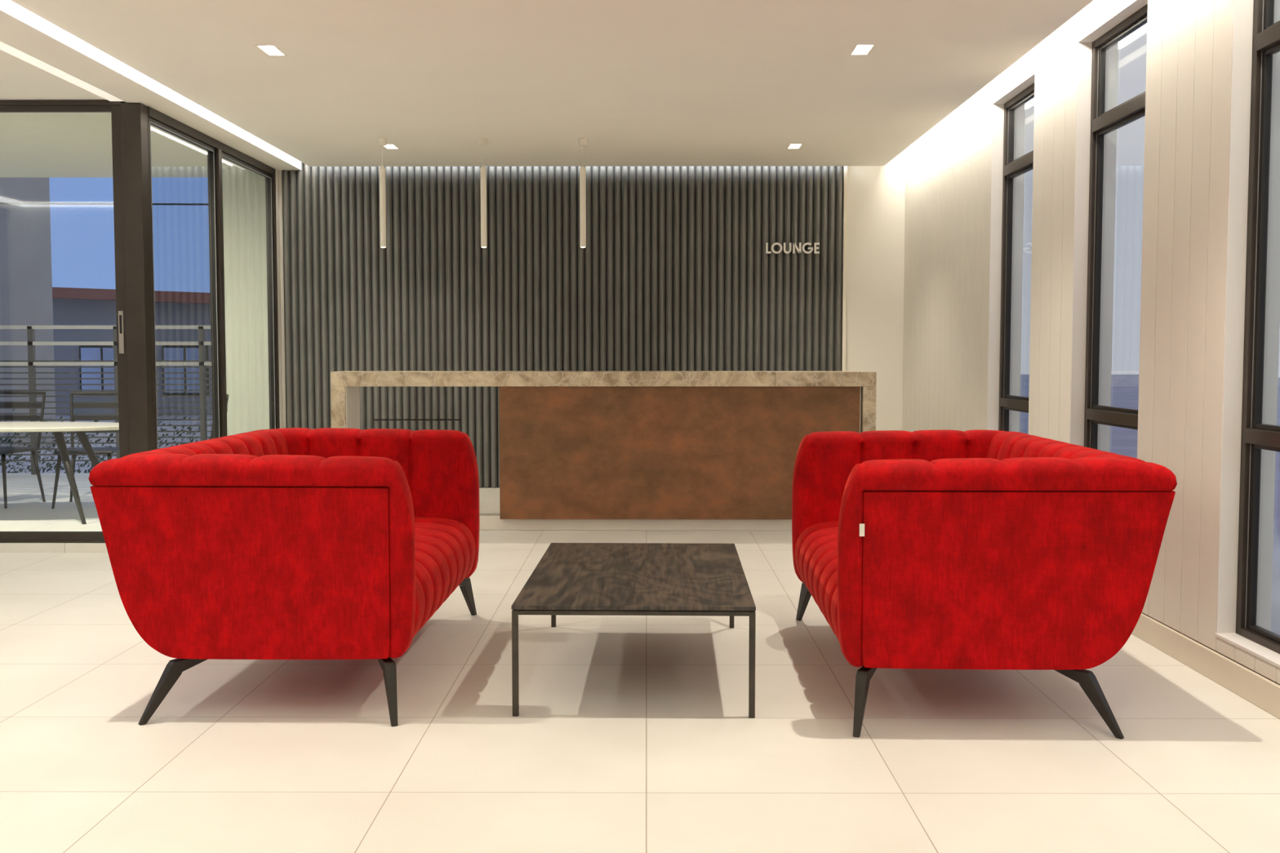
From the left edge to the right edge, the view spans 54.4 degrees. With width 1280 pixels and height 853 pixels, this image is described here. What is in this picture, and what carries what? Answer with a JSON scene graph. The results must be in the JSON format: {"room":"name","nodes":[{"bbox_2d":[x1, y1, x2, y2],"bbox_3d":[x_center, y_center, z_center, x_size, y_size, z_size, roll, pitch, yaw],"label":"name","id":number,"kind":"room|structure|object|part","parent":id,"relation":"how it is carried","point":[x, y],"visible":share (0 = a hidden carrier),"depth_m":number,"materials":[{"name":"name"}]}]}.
{"room":"lobby","nodes":[
{"label":"lobby","id":0,"kind":"room"},
{"bbox_2d":[0,49,106,100],"bbox_3d":[-4.622,-1.792,2.374,3.130,0.300,10.100,0,3,0],"label":"ceiling","id":1,"kind":"structure","parent":0,"point":[20,79],"depth_m":6.96,"materials":[{"name":"paint"}]},
{"bbox_2d":[0,40,124,101],"bbox_3d":[-3.096,-1.739,4.142,0.097,0.012,6.440,0,3,0],"label":"recessed light","id":2,"kind":"object","parent":1,"relation":"in","point":[3,46],"visible":0.8,"depth_m":6.58,"materials":[{"name":"white plastic"}]},
{"bbox_2d":[0,101,246,177],"bbox_3d":[-5.462,-2.131,9.020,4.980,0.200,3.200,0,3,0],"label":"ceiling","id":3,"kind":"structure","parent":0,"point":[33,144],"depth_m":9.15,"materials":[{"name":"white paint"}]},
{"bbox_2d":[0,9,300,170],"bbox_3d":[-2.910,-1.861,3.713,0.280,0.318,12.800,0,3,0],"label":"ceiling","id":4,"kind":"structure","parent":0,"point":[15,33],"depth_m":6.77,"materials":[{"name":"paint"}]},
{"bbox_2d":[0,0,301,169],"bbox_3d":[-2.728,-1.761,3.698,0.085,0.120,12.720,0,3,0],"label":"linear light","id":5,"kind":"object","parent":4,"relation":"attached to","point":[8,6],"visible":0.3,"depth_m":6.71,"materials":[{"name":"white plastic"}]},
{"bbox_2d":[222,168,269,435],"bbox_3d":[-3.205,-0.769,10.400,0.480,2.720,0.380,0,3,0],"label":"wall","id":6,"kind":"structure","parent":0,"point":[244,207],"depth_m":10.19,"materials":[{"name":"white paint"}]},
{"bbox_2d":[10,0,1093,166],"bbox_3d":[-0.383,-1.736,3.652,4.605,0.040,12.690,0,3,0],"label":"ceiling","id":7,"kind":"structure","parent":0,"point":[646,82],"depth_m":6.65,"materials":[{"name":"paint"}]},
{"bbox_2d":[254,44,286,55],"bbox_3d":[-1.827,-1.902,6.169,0.096,0.080,0.212,0,3,0],"label":"recessed light","id":8,"kind":"object","parent":7,"relation":"in","point":[269,50],"visible":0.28,"depth_m":6.24,"materials":[{"name":"white plastic"}]},
{"bbox_2d":[377,137,386,248],"bbox_3d":[-1.803,-1.634,8.729,0.066,0.758,0.066,0,3,0],"label":"pendant light","id":9,"kind":"object","parent":7,"relation":"hanging from","point":[380,141],"visible":1,"depth_m":8.71,"materials":[{"name":"white metal"}]},
{"bbox_3d":[-1.803,-1.544,8.734,0.043,0.567,0.043,0,3,0],"label":"lamp shade","id":10,"kind":"part","parent":9,"relation":"part of","materials":[{"name":"beige metal"}]},
{"bbox_2d":[383,143,399,149],"bbox_3d":[-1.812,-2.069,9.034,0.096,0.080,0.212,0,3,0],"label":"recessed light","id":11,"kind":"object","parent":7,"relation":"in","point":[389,146],"visible":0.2,"depth_m":9.13,"materials":[{"name":"white plastic"}]},
{"bbox_2d":[478,137,488,248],"bbox_3d":[-1.096,-1.634,8.725,0.066,0.758,0.066,0,3,0],"label":"pendant light","id":12,"kind":"object","parent":7,"relation":"hanging from","point":[482,141],"visible":1,"depth_m":8.71,"materials":[{"name":"white metal"}]},
{"bbox_3d":[-1.096,-1.544,8.730,0.043,0.567,0.043,0,3,0],"label":"lamp shade","id":13,"kind":"part","parent":12,"relation":"part of","materials":[{"name":"beige metal"}]},
{"bbox_2d":[577,137,587,248],"bbox_3d":[-0.400,-1.633,8.722,0.066,0.758,0.066,0,3,0],"label":"pendant light","id":14,"kind":"object","parent":7,"relation":"hanging from","point":[581,141],"visible":1,"depth_m":8.71,"materials":[{"name":"white metal"}]},
{"bbox_3d":[-0.400,-1.544,8.727,0.043,0.567,0.043,0,3,0],"label":"lamp shade","id":15,"kind":"part","parent":14,"relation":"part of","materials":[{"name":"beige metal"}]},
{"bbox_2d":[786,143,803,148],"bbox_3d":[1.121,-2.068,9.019,0.096,0.080,0.212,0,3,0],"label":"recessed light","id":16,"kind":"object","parent":7,"relation":"in","point":[790,145],"visible":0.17,"depth_m":9.12,"materials":[{"name":"white plastic"}]},
{"bbox_2d":[848,44,875,55],"bbox_3d":[1.099,-1.901,6.154,0.096,0.080,0.212,0,3,0],"label":"recessed light","id":17,"kind":"object","parent":7,"relation":"in","point":[859,49],"visible":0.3,"depth_m":6.25,"materials":[{"name":"white plastic"}]},
{"bbox_3d":[1.099,-1.916,6.200,0.068,0.040,0.068,0,3,0],"label":"bulb","id":18,"kind":"part","parent":17,"relation":"part of","materials":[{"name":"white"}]},
{"bbox_2d":[275,148,906,431],"bbox_3d":[-0.326,-0.899,10.222,5.360,3.000,0.290,0,3,0],"label":"wall","id":19,"kind":"structure","parent":0,"point":[875,230],"depth_m":10.14,"materials":[{"name":"paint"}]},
{"bbox_2d":[0,542,107,552],"bbox_3d":[-4.541,0.652,8.897,3.225,0.058,2.760,0,3,0],"label":"trim","id":20,"kind":"structure","parent":19,"relation":"attached to","point":[4,547],"depth_m":7.51,"materials":[{"name":"tile"}]},
{"bbox_2d":[0,99,155,542],"bbox_3d":[-4.462,-0.617,7.498,3.018,2.640,0.105,0,3,0],"label":"door","id":21,"kind":"structure","parent":19,"relation":"in","point":[130,150],"depth_m":7.43,"materials":[{"name":"brown metal"}]},
{"bbox_3d":[-3.104,-0.564,7.452,0.030,0.255,0.006,0,3,0],"label":"handle","id":22,"kind":"part","parent":21,"relation":"part of","materials":[{"name":"silver metal"}]},
{"bbox_2d":[146,106,279,449],"bbox_3d":[-2.969,-0.658,8.822,0.080,2.682,2.560,0,3,0],"label":"window","id":23,"kind":"structure","parent":19,"relation":"in","point":[216,150],"depth_m":8.73,"materials":[{"name":"brown metal"}]},
{"bbox_3d":[-2.973,-0.615,8.145,0.038,2.575,1.178,0,3,0],"label":"sash","id":24,"kind":"part","parent":23,"relation":"part of","materials":[{"name":"clear glass"}]},
{"bbox_3d":[-2.967,-0.690,9.427,0.038,2.575,1.250,0,3,0],"label":"sash","id":25,"kind":"part","parent":23,"relation":"part of","materials":[{"name":"clear glass"}]},
{"bbox_2d":[281,161,847,488],"bbox_3d":[-0.614,-0.904,10.143,4.575,2.820,0.050,0,3,0],"label":"wall panel","id":26,"kind":"object","parent":19,"relation":"attached to","point":[674,272],"visible":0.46,"depth_m":10.11,"materials":[{"name":"paint"}]},
{"bbox_2d":[765,242,819,253],"bbox_3d":[1.234,-1.442,10.066,0.431,0.088,0.018,0,3,0],"label":"wall sign","id":27,"kind":"object","parent":26,"relation":"attached to","point":[794,246],"visible":1,"depth_m":10.06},
{"bbox_3d":[1.659,-0.844,10.137,0.028,2.700,0.045,0,3,0],"label":"edge trim","id":28,"kind":"part","parent":26,"relation":"part of","materials":[{"name":"white ceramic"}]},
{"bbox_2d":[0,473,1279,852],"bbox_3d":[-2.924,0.969,5.006,10.500,0.120,15.050,0,3,0],"label":"floor","id":29,"kind":"structure","parent":0,"point":[629,734],"depth_m":3.84,"materials":[{"name":"tile"}]},
{"bbox_2d":[0,391,45,508],"bbox_3d":[-5.093,0.174,9.930,0.480,0.896,0.514,1,3,12],"label":"balcony chair","id":30,"kind":"object","parent":29,"relation":"on","point":[3,450],"visible":0.98,"depth_m":10.08,"materials":[{"name":"black metal"}]},
{"bbox_3d":[-4.939,0.422,9.688,0.032,0.429,0.096,-3,4,-37],"label":"leg","id":31,"kind":"part","parent":30,"relation":"part of","materials":[{"name":"black metal"}]},
{"bbox_3d":[-5.098,0.189,9.905,0.440,0.025,0.420,1,3,12],"label":"seat","id":32,"kind":"part","parent":30,"relation":"part of","materials":[{"name":"black metal"}]},
{"bbox_3d":[-5.048,-0.053,10.122,0.464,0.466,0.096,1,3,12],"label":"backrest","id":33,"kind":"part","parent":30,"relation":"part of","materials":[{"name":"black metal"}]},
{"bbox_3d":[-4.858,0.400,10.060,0.096,0.429,0.032,-2,4,-28],"label":"leg","id":34,"kind":"part","parent":30,"relation":"part of","materials":[{"name":"black metal"}]},
{"bbox_2d":[0,421,119,524],"bbox_3d":[-4.573,0.331,9.059,1.860,0.690,0.840,0,3,0],"label":"table","id":35,"kind":"object","parent":29,"relation":"on","point":[57,428],"visible":0.7,"depth_m":8.83,"materials":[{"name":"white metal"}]},
{"bbox_3d":[-4.046,0.352,8.824,0.319,0.676,0.063,2,4,34],"label":"leg","id":36,"kind":"part","parent":35,"relation":"part of","materials":[{"name":"black metal"}]},
{"bbox_3d":[-4.042,0.325,9.287,0.319,0.676,0.063,-2,4,-32],"label":"leg","id":37,"kind":"part","parent":35,"relation":"part of","materials":[{"name":"black metal"}]},
{"bbox_2d":[51,391,119,508],"bbox_3d":[-4.352,0.176,9.897,0.480,0.896,0.514,0,3,-8],"label":"balcony chair","id":38,"kind":"object","parent":29,"relation":"on","point":[73,451],"visible":0.63,"depth_m":10.07,"materials":[{"name":"black metal"}]},
{"bbox_3d":[-4.521,0.423,9.664,0.032,0.429,0.096,2,4,32],"label":"leg","id":39,"kind":"part","parent":38,"relation":"part of","materials":[{"name":"black metal"}]},
{"bbox_3d":[-4.574,0.401,10.050,0.096,0.429,0.032,3,5,42],"label":"leg","id":40,"kind":"part","parent":38,"relation":"part of","materials":[{"name":"black metal"}]},
{"bbox_3d":[-4.348,0.191,9.871,0.440,0.025,0.420,0,3,-8],"label":"seat","id":41,"kind":"part","parent":38,"relation":"part of","materials":[{"name":"black metal"}]},
{"bbox_3d":[-4.380,-0.051,10.091,0.464,0.466,0.096,0,3,-8],"label":"backrest","id":42,"kind":"part","parent":38,"relation":"part of","materials":[{"name":"black metal"}]},
{"bbox_3d":[-4.120,0.420,9.722,0.096,0.429,0.032,2,4,32],"label":"leg","id":43,"kind":"part","parent":38,"relation":"part of","materials":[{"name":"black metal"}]},
{"bbox_2d":[0,325,212,475],"bbox_3d":[-5.136,-0.260,12.338,6.000,1.478,0.050,0,3,0],"label":"railing","id":44,"kind":"object","parent":29,"relation":"on","point":[31,362],"visible":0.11,"depth_m":12.31,"materials":[{"name":"metal"}]},
{"bbox_3d":[-6.016,-0.257,12.343,0.050,1.470,0.050,0,3,0],"label":"post","id":45,"kind":"part","parent":44,"relation":"part of","materials":[{"name":"metal"}]},
{"bbox_3d":[-5.136,-0.980,12.291,6.000,0.036,0.040,0,3,0],"label":"handrail","id":46,"kind":"part","parent":44,"relation":"part of","materials":[{"name":"grey metal"}]},
{"bbox_3d":[-5.136,-0.621,12.312,6.000,0.036,0.040,0,3,0],"label":"handrail","id":47,"kind":"part","parent":44,"relation":"part of","materials":[{"name":"grey metal"}]},
{"bbox_3d":[-5.136,-0.820,12.300,6.000,0.036,0.040,0,3,0],"label":"handrail","id":48,"kind":"part","parent":44,"relation":"part of","materials":[{"name":"grey metal"}]},
{"bbox_3d":[-5.165,-0.256,12.338,0.050,1.470,0.050,0,3,0],"label":"post","id":49,"kind":"part","parent":44,"relation":"part of","materials":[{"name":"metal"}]},
{"bbox_3d":[-4.325,-0.256,12.334,0.050,1.470,0.050,0,3,0],"label":"post","id":50,"kind":"part","parent":44,"relation":"part of","materials":[{"name":"metal"}]},
{"bbox_2d":[210,394,229,439],"bbox_3d":[-3.345,0.214,9.251,0.514,0.896,0.480,-1,3,-10],"label":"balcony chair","id":51,"kind":"object","parent":29,"relation":"on","point":[228,395],"visible":0.05,"depth_m":9.06,"materials":[{"name":"black metal"}]},
{"bbox_2d":[88,427,479,726],"bbox_3d":[-1.254,0.482,4.859,1.043,0.869,1.736,0,3,1],"label":"sofa","id":52,"kind":"object","parent":29,"relation":"on","point":[287,543],"visible":1,"depth_m":4.06,"materials":[{"name":"red fabric"}]},
{"bbox_3d":[-1.522,0.862,4.114,0.042,0.198,0.267,3,5,44],"label":"leg","id":53,"kind":"part","parent":52,"relation":"part of","materials":[{"name":"metal"}]},
{"bbox_3d":[-1.632,0.303,4.856,0.285,0.507,1.380,0,3,1],"label":"backrest","id":54,"kind":"part","parent":52,"relation":"part of","materials":[{"name":"red fabric"}]},
{"bbox_3d":[-1.302,0.478,4.074,0.972,0.569,0.028,0,3,1],"label":"panel","id":55,"kind":"part","parent":52,"relation":"part of","materials":[{"name":"red fabric"}]},
{"bbox_3d":[-1.267,0.426,4.124,1.043,0.670,0.151,0,3,1],"label":"arm","id":56,"kind":"part","parent":52,"relation":"part of","materials":[{"name":"red fabric"}]},
{"bbox_3d":[-1.242,0.341,5.583,1.043,0.670,0.151,0,3,1],"label":"arm","id":57,"kind":"part","parent":52,"relation":"part of","materials":[{"name":"red fabric"}]},
{"bbox_3d":[-0.831,0.863,4.107,0.037,0.198,0.215,-2,4,-26],"label":"leg","id":58,"kind":"part","parent":52,"relation":"part of","materials":[{"name":"metal"}]},
{"bbox_3d":[-1.136,0.576,4.863,0.802,0.284,1.350,0,3,1],"label":"seat","id":59,"kind":"part","parent":52,"relation":"part of","materials":[{"name":"red fabric"}]},
{"bbox_3d":[-0.804,0.773,5.636,0.037,0.198,0.215,2,4,28],"label":"leg","id":60,"kind":"part","parent":52,"relation":"part of","materials":[{"name":"metal"}]},
{"bbox_2d":[511,542,755,718],"bbox_3d":[-0.005,0.736,4.786,0.804,0.371,1.370,0,3,1],"label":"coffee table","id":61,"kind":"object","parent":29,"relation":"on","point":[569,579],"visible":1,"depth_m":4.47,"materials":[{"name":"brown wood"}]},
{"bbox_3d":[-0.413,0.783,4.124,0.020,0.354,0.020,0,3,1],"label":"leg","id":62,"kind":"part","parent":61,"relation":"part of","materials":[{"name":"metal"}]},
{"bbox_3d":[-0.380,0.705,5.469,0.020,0.354,0.020,0,3,1],"label":"leg","id":63,"kind":"part","parent":61,"relation":"part of","materials":[{"name":"metal"}]},
{"bbox_3d":[-0.005,0.573,4.777,0.802,0.018,1.368,0,3,1],"label":"frame","id":64,"kind":"part","parent":61,"relation":"part of","materials":[{"name":"metal"}]},
{"bbox_3d":[0.402,0.706,5.450,0.020,0.354,0.020,0,3,1],"label":"leg","id":65,"kind":"part","parent":61,"relation":"part of","materials":[{"name":"metal"}]},
{"bbox_3d":[0.369,0.784,4.105,0.020,0.354,0.020,0,3,1],"label":"leg","id":66,"kind":"part","parent":61,"relation":"part of","materials":[{"name":"metal"}]},
{"bbox_2d":[479,487,791,530],"bbox_3d":[-0.422,0.604,9.359,5.099,0.100,1.790,0,3,0],"label":"platform","id":67,"kind":"object","parent":29,"relation":"on","point":[489,498],"visible":0.04,"depth_m":8.46,"materials":[{"name":"stone"}]},
{"bbox_2d":[330,371,876,519],"bbox_3d":[-0.246,0.120,8.563,3.655,0.996,0.400,0,3,0],"label":"reception desk","id":68,"kind":"object","parent":67,"relation":"on","point":[574,445],"visible":0.73,"depth_m":8.38,"materials":[{"name":"beige stone"}]},
{"bbox_3d":[-2.024,0.159,8.575,0.098,0.880,0.400,0,3,0],"label":"leg","id":69,"kind":"part","parent":68,"relation":"part of","materials":[{"name":"beige stone"}]},
{"bbox_2d":[330,371,876,386],"bbox_3d":[-0.246,-0.328,8.537,3.655,0.098,0.400,0,3,0],"label":"countertop","id":70,"kind":"structure","parent":68,"relation":"on","point":[697,379],"depth_m":8.34,"materials":[{"name":"beige stone"}]},
{"bbox_3d":[0.265,0.179,8.396,2.422,0.898,0.025,0,3,0],"label":"panel","id":71,"kind":"part","parent":68,"relation":"part of","materials":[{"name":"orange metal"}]},
{"bbox_3d":[1.538,0.160,8.556,0.088,0.880,0.400,0,3,0],"label":"leg","id":72,"kind":"part","parent":68,"relation":"part of","materials":[{"name":"beige stone"}]},
{"bbox_2d":[791,430,1177,739],"bbox_3d":[1.173,0.490,4.728,1.043,0.869,1.736,0,3,1],"label":"sofa","id":73,"kind":"object","parent":29,"relation":"on","point":[918,549],"visible":1,"depth_m":3.93,"materials":[{"name":"red fabric"}]},
{"bbox_3d":[0.753,0.780,5.521,0.037,0.198,0.215,-2,4,-26],"label":"leg","id":74,"kind":"part","parent":73,"relation":"part of","materials":[{"name":"metal"}]},
{"bbox_3d":[1.055,0.584,4.736,0.802,0.284,1.350,0,3,1],"label":"seat","id":75,"kind":"part","parent":73,"relation":"part of","materials":[{"name":"red fabric"}]},
{"bbox_3d":[0.721,0.869,3.992,0.037,0.198,0.215,2,4,28],"label":"leg","id":76,"kind":"part","parent":73,"relation":"part of","materials":[{"name":"metal"}]},
{"bbox_3d":[1.189,0.348,5.451,1.043,0.670,0.151,0,3,1],"label":"arm","id":77,"kind":"part","parent":73,"relation":"part of","materials":[{"name":"red fabric"}]},
{"bbox_3d":[1.158,0.434,3.993,1.043,0.670,0.151,0,3,1],"label":"arm","id":78,"kind":"part","parent":73,"relation":"part of","materials":[{"name":"red fabric"}]},
{"bbox_3d":[1.191,0.486,3.942,0.972,0.569,0.028,0,3,1],"label":"panel","id":79,"kind":"part","parent":73,"relation":"part of","materials":[{"name":"red fabric"}]},
{"bbox_3d":[1.551,0.312,4.709,0.285,0.507,1.380,0,3,1],"label":"backrest","id":80,"kind":"part","parent":73,"relation":"part of","materials":[{"name":"red fabric"}]},
{"bbox_3d":[1.411,0.870,3.972,0.042,0.198,0.267,-3,4,-41],"label":"leg","id":81,"kind":"part","parent":73,"relation":"part of","materials":[{"name":"metal"}]},
{"bbox_2d":[902,0,1279,685],"bbox_3d":[2.215,-0.521,3.764,0.200,3.000,12.800,0,3,0],"label":"wall","id":82,"kind":"structure","parent":0,"point":[948,215],"depth_m":5.20,"materials":[{"name":"beige paint"}]},
{"bbox_2d":[986,72,1035,431],"bbox_3d":[2.190,-0.661,7.207,0.125,2.552,0.830,0,3,0],"label":"window","id":83,"kind":"structure","parent":82,"relation":"in","point":[1004,169],"depth_m":7.56,"materials":[{"name":"brown metal"}]},
{"bbox_3d":[2.234,0.236,7.260,0.027,0.678,0.754,0,3,0],"label":"sash","id":84,"kind":"part","parent":83,"relation":"part of","materials":[{"name":"black metal"}]},
{"bbox_3d":[2.234,-0.823,7.198,0.027,1.339,0.754,0,3,0],"label":"sash","id":85,"kind":"part","parent":83,"relation":"part of","materials":[{"name":"clear glass"}]},
{"bbox_3d":[2.234,-1.724,7.145,0.027,0.347,0.754,0,3,0],"label":"sash","id":86,"kind":"part","parent":83,"relation":"part of","materials":[{"name":"clear glass"}]},
{"bbox_2d":[1069,0,1148,458],"bbox_3d":[2.183,-0.573,5.702,0.125,2.552,0.855,0,3,0],"label":"window","id":87,"kind":"structure","parent":82,"relation":"in","point":[1092,123],"depth_m":6.07,"materials":[{"name":"brown metal"}]},
{"bbox_3d":[2.227,0.324,5.755,0.027,0.678,0.779,0,3,0],"label":"sash","id":88,"kind":"part","parent":87,"relation":"part of","materials":[{"name":"black metal"}]},
{"bbox_3d":[2.227,-0.734,5.693,0.027,1.339,0.779,0,3,0],"label":"sash","id":89,"kind":"part","parent":87,"relation":"part of","materials":[{"name":"clear glass"}]},
{"bbox_3d":[2.227,-1.636,5.640,0.027,0.347,0.779,0,3,0],"label":"sash","id":90,"kind":"part","parent":87,"relation":"part of","materials":[{"name":"clear glass"}]},
{"bbox_2d":[1131,613,1279,719],"bbox_3d":[2.107,0.924,3.850,0.016,0.105,12.800,0,3,0],"label":"baseboard","id":91,"kind":"structure","parent":82,"relation":"attached to","point":[1251,686],"depth_m":4.58,"materials":[{"name":"wood"}]},
{"bbox_2d":[1214,0,1279,667],"bbox_3d":[2.174,-0.477,4.068,0.125,2.552,0.880,0,3,0],"label":"window","id":92,"kind":"structure","parent":82,"relation":"in","point":[1255,33],"depth_m":4.48,"materials":[{"name":"brown metal"}]},
{"bbox_3d":[2.208,-0.477,4.067,0.056,2.552,0.880,0,3,0],"label":"frame","id":93,"kind":"part","parent":92,"relation":"part of","materials":[{"name":"brown metal"}]},
{"bbox_3d":[2.218,0.420,4.120,0.027,0.678,0.804,0,3,0],"label":"sash","id":94,"kind":"part","parent":92,"relation":"part of","materials":[{"name":"black metal"}]},
{"bbox_3d":[2.218,-0.639,4.058,0.027,1.339,0.804,0,3,0],"label":"sash","id":95,"kind":"part","parent":92,"relation":"part of","materials":[{"name":"black metal"}]},
{"bbox_3d":[2.218,-1.540,4.005,0.027,0.347,0.804,0,3,0],"label":"sash","id":96,"kind":"part","parent":92,"relation":"part of","materials":[{"name":"black metal"}]},
{"label":"outside","id":97,"kind":"structure","parent":0,"visible":0},
{"bbox_2d":[0,374,1279,635],"bbox_3d":[-9.817,-0.501,35.083,100.000,0.100,110.000,0,3,0],"label":"ground","id":98,"kind":"structure","parent":97,"point":[1124,388],"depth_m":21.98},
{"bbox_2d":[0,177,56,447],"bbox_3d":[-13.031,-4.222,20.796,5.600,9.000,5.040,-2,4,-27],"label":"concrete building","id":99,"kind":"structure","parent":98,"relation":"on","point":[25,246],"depth_m":19.78,"materials":[{"name":"grey concrete"}]},
{"bbox_2d":[0,408,212,473],"bbox_3d":[-6.032,0.154,13.364,5.833,0.768,0.638,0,3,0],"label":"hedge","id":100,"kind":"object","parent":98,"relation":"on","point":[17,457],"visible":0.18,"depth_m":13.37,"materials":[{"name":"green plant"}]},
{"bbox_2d":[52,287,212,415],"bbox_3d":[-13.322,-2.141,34.003,14.000,3.300,9.000,0,3,0],"label":"house","id":101,"kind":"structure","parent":98,"relation":"on","point":[71,306],"depth_m":29.98,"materials":[{"name":"paint"}]},
{"bbox_3d":[-13.208,-1.354,29.982,0.470,1.080,0.020,0,3,0],"label":"pane","id":102,"kind":"part","parent":101,"relation":"part of","materials":[{"name":"clear glass"}]},
{"bbox_3d":[-12.678,-1.354,29.979,0.470,1.080,0.020,0,3,0],"label":"pane","id":103,"kind":"part","parent":101,"relation":"part of","materials":[{"name":"clear glass"}]},
{"bbox_3d":[-11.208,-1.354,29.971,0.470,1.080,0.020,0,3,0],"label":"pane","id":104,"kind":"part","parent":101,"relation":"part of","materials":[{"name":"clear glass"}]},
{"bbox_3d":[-10.678,-1.353,29.968,0.470,1.080,0.020,0,3,0],"label":"pane","id":105,"kind":"part","parent":101,"relation":"part of","materials":[{"name":"clear glass"}]},
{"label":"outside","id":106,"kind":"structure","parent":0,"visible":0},
{"bbox_2d":[0,202,208,205],"bbox_3d":[-9.165,-2.899,16.156,7.517,0.123,0.023,0,3,4],"label":"power line","id":107,"kind":"object","parent":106,"point":[44,203],"visible":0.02,"depth_m":16.01,"materials":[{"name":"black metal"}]}
]}

